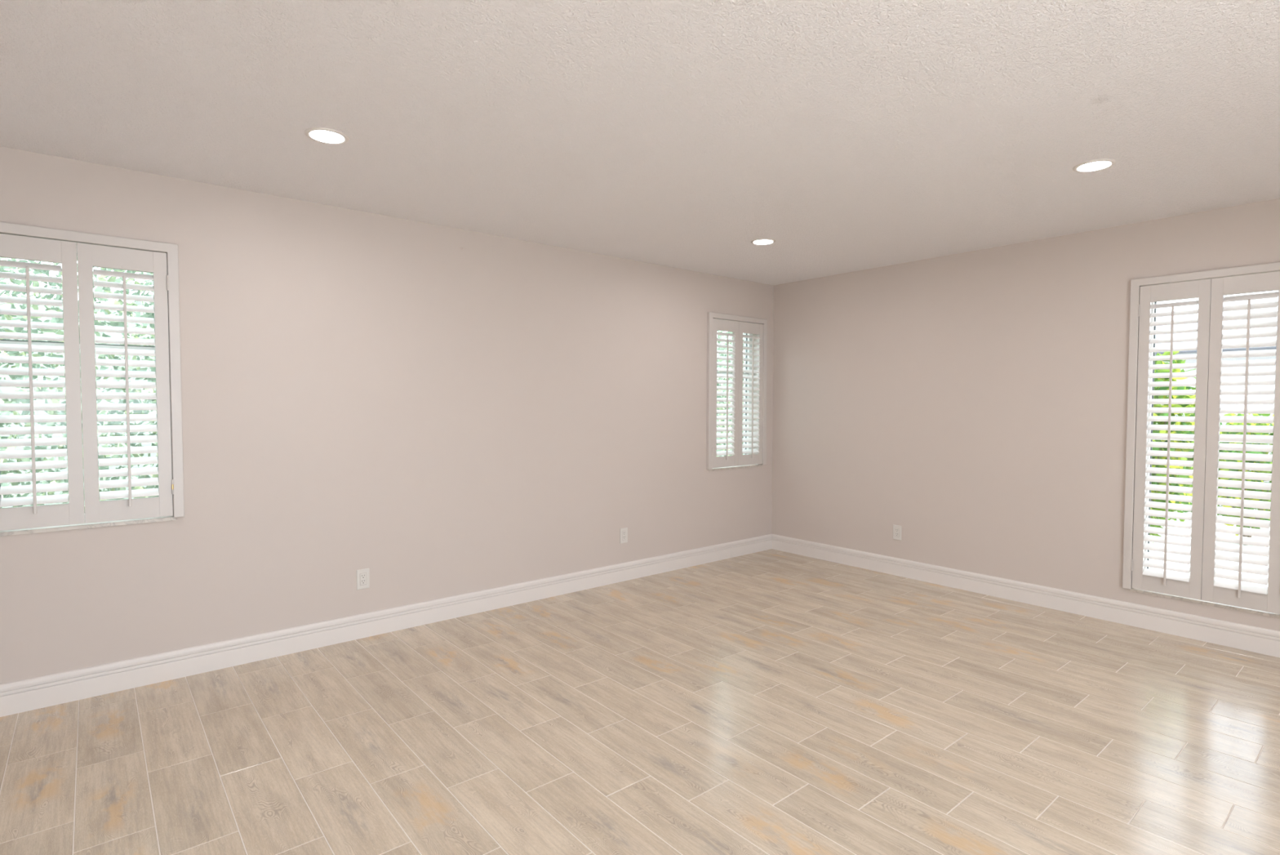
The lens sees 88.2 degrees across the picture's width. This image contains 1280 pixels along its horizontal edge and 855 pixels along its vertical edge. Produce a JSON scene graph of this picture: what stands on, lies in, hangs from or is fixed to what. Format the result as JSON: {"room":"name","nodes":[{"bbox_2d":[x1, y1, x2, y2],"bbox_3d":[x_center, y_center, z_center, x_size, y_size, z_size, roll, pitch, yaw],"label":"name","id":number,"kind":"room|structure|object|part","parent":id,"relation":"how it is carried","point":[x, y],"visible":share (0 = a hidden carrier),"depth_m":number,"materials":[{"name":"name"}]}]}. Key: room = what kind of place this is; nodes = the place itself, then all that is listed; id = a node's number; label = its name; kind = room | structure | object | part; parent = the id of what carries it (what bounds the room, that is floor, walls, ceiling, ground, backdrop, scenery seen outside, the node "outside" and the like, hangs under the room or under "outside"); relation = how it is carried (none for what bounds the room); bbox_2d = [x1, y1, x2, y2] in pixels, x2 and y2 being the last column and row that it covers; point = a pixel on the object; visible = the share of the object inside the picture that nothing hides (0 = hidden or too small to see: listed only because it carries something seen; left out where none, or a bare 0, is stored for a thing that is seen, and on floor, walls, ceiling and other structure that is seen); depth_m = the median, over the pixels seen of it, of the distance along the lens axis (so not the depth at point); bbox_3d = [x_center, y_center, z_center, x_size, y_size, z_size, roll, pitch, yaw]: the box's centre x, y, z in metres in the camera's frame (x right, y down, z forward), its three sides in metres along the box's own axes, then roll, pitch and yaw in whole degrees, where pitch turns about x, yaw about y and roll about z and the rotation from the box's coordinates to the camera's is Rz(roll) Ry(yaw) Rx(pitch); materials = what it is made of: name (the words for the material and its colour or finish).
{"room":"empty living room","nodes":[
{"label":"empty living room","id":0,"kind":"room"},
{"bbox_2d":[0,146,773,684],"bbox_3d":[-1.044,-0.028,4.371,6.150,2.640,0.200,-2,3,-40],"label":"wall","id":1,"kind":"structure","parent":0,"point":[438,411],"depth_m":3.81,"materials":[{"name":"beige paint"}]},
{"bbox_2d":[0,250,176,536],"bbox_3d":[-2.597,-0.194,3.070,0.684,1.306,0.206,-2,3,-40],"label":"window","id":2,"kind":"structure","parent":1,"relation":"in","point":[91,525],"depth_m":3.03,"materials":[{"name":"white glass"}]},
{"bbox_3d":[-2.620,-0.380,3.091,0.580,0.022,0.032,-2,3,-40],"label":"meeting rail","id":3,"kind":"part","parent":2,"relation":"part of","materials":[{"name":"white wood"}]},
{"bbox_3d":[-2.597,0.450,3.093,0.684,0.018,0.206,-2,3,-40],"label":"sill","id":4,"kind":"part","parent":2,"relation":"part of","materials":[{"name":"wood"}]},
{"bbox_2d":[0,222,184,530],"bbox_3d":[-2.534,-0.215,2.993,0.748,1.321,0.092,-2,3,-40],"label":"plantation shutter","id":5,"kind":"object","parent":2,"relation":"attached to","point":[163,263],"visible":1,"depth_m":2.99,"materials":[{"name":"white paint"}]},
{"bbox_3d":[-2.634,-0.157,2.858,0.011,1.068,0.010,-2,3,-40],"label":"tilt rod","id":6,"kind":"part","parent":5,"relation":"part of","materials":[{"name":"white paint"}]},
{"bbox_3d":[-2.655,-0.192,2.882,0.327,1.263,0.028,-2,3,-40],"label":"panel","id":7,"kind":"part","parent":5,"relation":"part of","materials":[{"name":"white paint"}]},
{"bbox_3d":[-2.402,-0.200,3.092,0.327,1.263,0.028,-2,3,-40],"label":"panel","id":8,"kind":"part","parent":5,"relation":"part of","materials":[{"name":"white paint"}]},
{"bbox_3d":[-2.381,-0.164,3.068,0.011,1.068,0.010,-2,3,-40],"label":"tilt rod","id":9,"kind":"part","parent":5,"relation":"part of","materials":[{"name":"white paint"}]},
{"bbox_2d":[356,568,369,589],"bbox_3d":[-1.597,0.873,3.810,0.071,0.115,0.008,-2,3,-40],"label":"wall outlet","id":10,"kind":"object","parent":1,"relation":"attached to","point":[362,575],"visible":1,"depth_m":3.81,"materials":[{"name":"white plastic"}]},
{"bbox_2d":[360,572,366,585],"bbox_3d":[-1.595,0.873,3.808,0.036,0.069,0.002,-2,3,-40],"label":"receptacle","id":11,"kind":"object","parent":10,"relation":"attached to","point":[362,575],"depth_m":3.81,"materials":[{"name":"paint"}]},
{"bbox_2d":[0,533,772,716],"bbox_3d":[-0.976,1.126,4.330,5.750,0.138,0.016,-2,3,-40],"label":"baseboard","id":12,"kind":"structure","parent":1,"relation":"attached to","point":[37,692],"depth_m":3.65,"materials":[{"name":"white wood"}]},
{"bbox_2d":[620,527,627,543],"bbox_3d":[-0.122,0.823,5.034,0.071,0.115,0.008,-2,3,-40],"label":"wall outlet","id":13,"kind":"object","parent":1,"relation":"attached to","point":[624,531],"visible":1,"depth_m":5.03,"materials":[{"name":"white plastic"}]},
{"bbox_2d":[622,530,626,540],"bbox_3d":[-0.121,0.823,5.032,0.036,0.069,0.002,-2,3,-40],"label":"receptacle","id":14,"kind":"object","parent":13,"relation":"attached to","point":[624,532],"depth_m":5.03,"materials":[{"name":"paint"}]},
{"bbox_2d":[708,333,761,471],"bbox_3d":[0.787,-0.292,5.881,0.684,1.306,0.206,-2,3,-40],"label":"window","id":15,"kind":"structure","parent":1,"relation":"in","point":[744,339],"depth_m":6.08,"materials":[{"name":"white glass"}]},
{"bbox_3d":[0.763,-0.478,5.902,0.580,0.022,0.032,-2,3,-40],"label":"meeting rail","id":16,"kind":"part","parent":15,"relation":"part of","materials":[{"name":"white wood"}]},
{"bbox_3d":[0.786,0.352,5.904,0.684,0.018,0.206,-2,3,-40],"label":"sill","id":17,"kind":"part","parent":15,"relation":"part of","materials":[{"name":"wood"}]},
{"bbox_2d":[706,311,767,469],"bbox_3d":[0.850,-0.314,5.804,0.748,1.321,0.092,-2,3,-40],"label":"plantation shutter","id":18,"kind":"object","parent":15,"relation":"attached to","point":[716,322],"visible":0.98,"depth_m":5.77,"materials":[{"name":"white paint"}]},
{"bbox_3d":[0.729,-0.291,5.693,0.327,1.263,0.028,-2,3,-40],"label":"panel","id":19,"kind":"part","parent":18,"relation":"part of","materials":[{"name":"white paint"}]},
{"bbox_3d":[0.750,-0.255,5.670,0.011,1.068,0.010,-2,3,-40],"label":"tilt rod","id":20,"kind":"part","parent":18,"relation":"part of","materials":[{"name":"white paint"}]},
{"bbox_3d":[0.982,-0.298,5.903,0.327,1.263,0.028,-2,3,-40],"label":"panel","id":21,"kind":"part","parent":18,"relation":"part of","materials":[{"name":"white paint"}]},
{"bbox_3d":[1.002,-0.263,5.879,0.011,1.068,0.010,-2,3,-40],"label":"tilt rod","id":22,"kind":"part","parent":18,"relation":"part of","materials":[{"name":"white paint"}]},
{"bbox_3d":[0.758,-0.302,5.915,0.684,1.288,0.065,-2,3,-40],"label":"frame","id":23,"kind":"part","parent":15,"relation":"part of","materials":[{"name":"white wood"}]},
{"bbox_2d":[0,548,1279,854],"bbox_3d":[0.873,1.277,2.110,5.750,0.001,5.800,-2,3,-40],"label":"floor","id":24,"kind":"structure","parent":0,"point":[771,701],"depth_m":2.67,"materials":[{"name":"brown wood"}]},
{"bbox_2d":[0,0,1279,284],"bbox_3d":[0.875,-1.237,2.019,6.150,0.150,6.200,-2,3,-40],"label":"ceiling","id":25,"kind":"structure","parent":0,"point":[850,135],"depth_m":2.44,"materials":[{"name":"paint"}]},
{"bbox_2d":[304,127,349,144],"bbox_3d":[-1.275,-1.185,2.692,0.165,0.006,0.165,-2,3,-40],"label":"recessed light","id":26,"kind":"object","parent":25,"relation":"in","point":[322,135],"visible":1,"depth_m":2.68,"materials":[{"name":"white plastic"}]},
{"bbox_2d":[751,238,775,244],"bbox_3d":[0.828,-1.246,4.439,0.165,0.006,0.165,-2,3,-40],"label":"recessed light","id":27,"kind":"object","parent":25,"relation":"in","point":[761,241],"visible":1,"depth_m":4.43,"materials":[{"name":"white plastic"}]},
{"bbox_2d":[1072,158,1115,172],"bbox_3d":[2.075,-1.194,3.019,0.165,0.006,0.165,-2,3,-40],"label":"recessed light","id":28,"kind":"object","parent":25,"relation":"in","point":[1095,165],"visible":1,"depth_m":3.01,"materials":[{"name":"white plastic"}]},
{"bbox_2d":[771,198,1279,631],"bbox_3d":[3.225,-0.007,3.890,0.200,2.640,6.000,-2,3,-40],"label":"wall","id":29,"kind":"structure","parent":0,"point":[974,403],"depth_m":4.67,"materials":[{"name":"beige paint"}]},
{"bbox_2d":[893,524,902,540],"bbox_3d":[2.025,0.827,5.202,0.008,0.115,0.071,-2,3,-40],"label":"wall outlet","id":30,"kind":"object","parent":29,"relation":"attached to","point":[896,528],"visible":1,"depth_m":5.20,"materials":[{"name":"white plastic"}]},
{"bbox_2d":[894,527,899,537],"bbox_3d":[2.023,0.827,5.200,0.001,0.069,0.036,-2,3,-40],"label":"receptacle","id":31,"kind":"object","parent":30,"relation":"attached to","point":[896,529],"depth_m":5.20,"materials":[{"name":"paint"}]},
{"bbox_2d":[771,533,1279,657],"bbox_3d":[3.083,1.144,3.933,0.016,0.138,5.784,-2,3,-40],"label":"baseboard","id":32,"kind":"structure","parent":29,"relation":"attached to","point":[1228,633],"depth_m":4.33,"materials":[{"name":"white wood"}]},
{"bbox_2d":[1129,302,1279,617],"bbox_3d":[3.291,0.078,3.809,0.206,1.860,0.682,-2,3,-40],"label":"window","id":33,"kind":"structure","parent":29,"relation":"in","point":[1153,310],"depth_m":3.95,"materials":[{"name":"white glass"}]},
{"bbox_3d":[3.326,0.068,3.838,0.065,1.842,0.682,-2,3,-40],"label":"frame","id":34,"kind":"part","parent":33,"relation":"part of","materials":[{"name":"white wood"}]},
{"bbox_2d":[1122,262,1279,613],"bbox_3d":[3.215,0.056,3.745,0.093,1.875,0.746,-2,3,-40],"label":"plantation shutter","id":35,"kind":"object","parent":33,"relation":"attached to","point":[1201,584],"visible":1,"depth_m":3.73,"materials":[{"name":"white paint"}]},
{"bbox_3d":[3.079,0.112,3.847,0.010,1.630,0.011,-2,3,-40],"label":"tilt rod","id":36,"kind":"part","parent":35,"relation":"part of","materials":[{"name":"white paint"}]},
{"bbox_3d":[3.104,0.071,3.866,0.028,1.817,0.326,-2,3,-40],"label":"panel","id":37,"kind":"part","parent":35,"relation":"part of","materials":[{"name":"white paint"}]},
{"bbox_3d":[3.313,0.080,3.615,0.028,1.817,0.326,-2,3,-40],"label":"panel","id":38,"kind":"part","parent":35,"relation":"part of","materials":[{"name":"white paint"}]},
{"bbox_3d":[3.290,0.121,3.597,0.010,1.630,0.011,-2,3,-40],"label":"tilt rod","id":39,"kind":"part","parent":35,"relation":"part of","materials":[{"name":"white paint"}]},
{"bbox_3d":[3.290,0.999,3.842,0.206,0.018,0.682,-2,3,-40],"label":"sill","id":40,"kind":"part","parent":33,"relation":"part of","materials":[{"name":"wood"}]},
{"bbox_3d":[3.319,0.071,3.833,0.032,0.022,0.578,-2,3,-40],"label":"meeting rail","id":41,"kind":"part","parent":33,"relation":"part of","materials":[{"name":"white wood"}]},
{"label":"outside","id":42,"kind":"structure","parent":0,"visible":0},
{"bbox_2d":[1148,497,1271,586],"bbox_3d":[2.638,1.356,6.053,30.000,0.200,30.000,-2,3,-40],"label":"ground","id":43,"kind":"structure","parent":42,"point":[1187,521],"depth_m":6.56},
{"bbox_2d":[0,302,743,507],"bbox_3d":[-2.721,0.042,7.371,13.500,2.320,0.150,-2,3,-40],"label":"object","id":44,"kind":"structure","parent":43,"relation":"on","point":[4,305],"depth_m":5.52,"materials":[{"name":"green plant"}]},
{"bbox_2d":[0,254,743,511],"bbox_3d":[-1.112,-0.226,6.989,12.638,3.013,0.694,-2,3,-40],"label":"hedge","id":45,"kind":"object","parent":43,"relation":"on","point":[113,279],"visible":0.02,"depth_m":4.58,"materials":[{"name":"green plant"}]},
{"bbox_2d":[1150,345,1196,543],"bbox_3d":[4.638,0.190,6.100,1.078,2.136,1.098,-2,3,-40],"label":"shrub","id":46,"kind":"object","parent":43,"relation":"on","point":[1174,362],"visible":0.12,"depth_m":5.83,"materials":[{"name":"green plant"}]},
{"bbox_2d":[1155,316,1277,482],"bbox_3d":[11.033,-0.524,12.318,5.000,3.120,12.000,-2,3,-40],"label":"house","id":47,"kind":"structure","parent":43,"relation":"on","point":[1187,325],"depth_m":10.85,"materials":[{"name":"white paint"}]},
{"bbox_2d":[1179,413,1274,545],"bbox_3d":[6.337,0.508,6.883,1.356,1.452,1.361,-2,3,-40],"label":"shrub","id":48,"kind":"object","parent":43,"relation":"on","point":[1228,414],"visible":0.1,"depth_m":6.74,"materials":[{"name":"green plant"}]},
{"bbox_3d":[6.373,0.711,6.726,0.202,1.058,0.338,-2,3,-40],"label":"stem","id":49,"kind":"part","parent":48,"relation":"part of","materials":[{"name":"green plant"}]}
]}

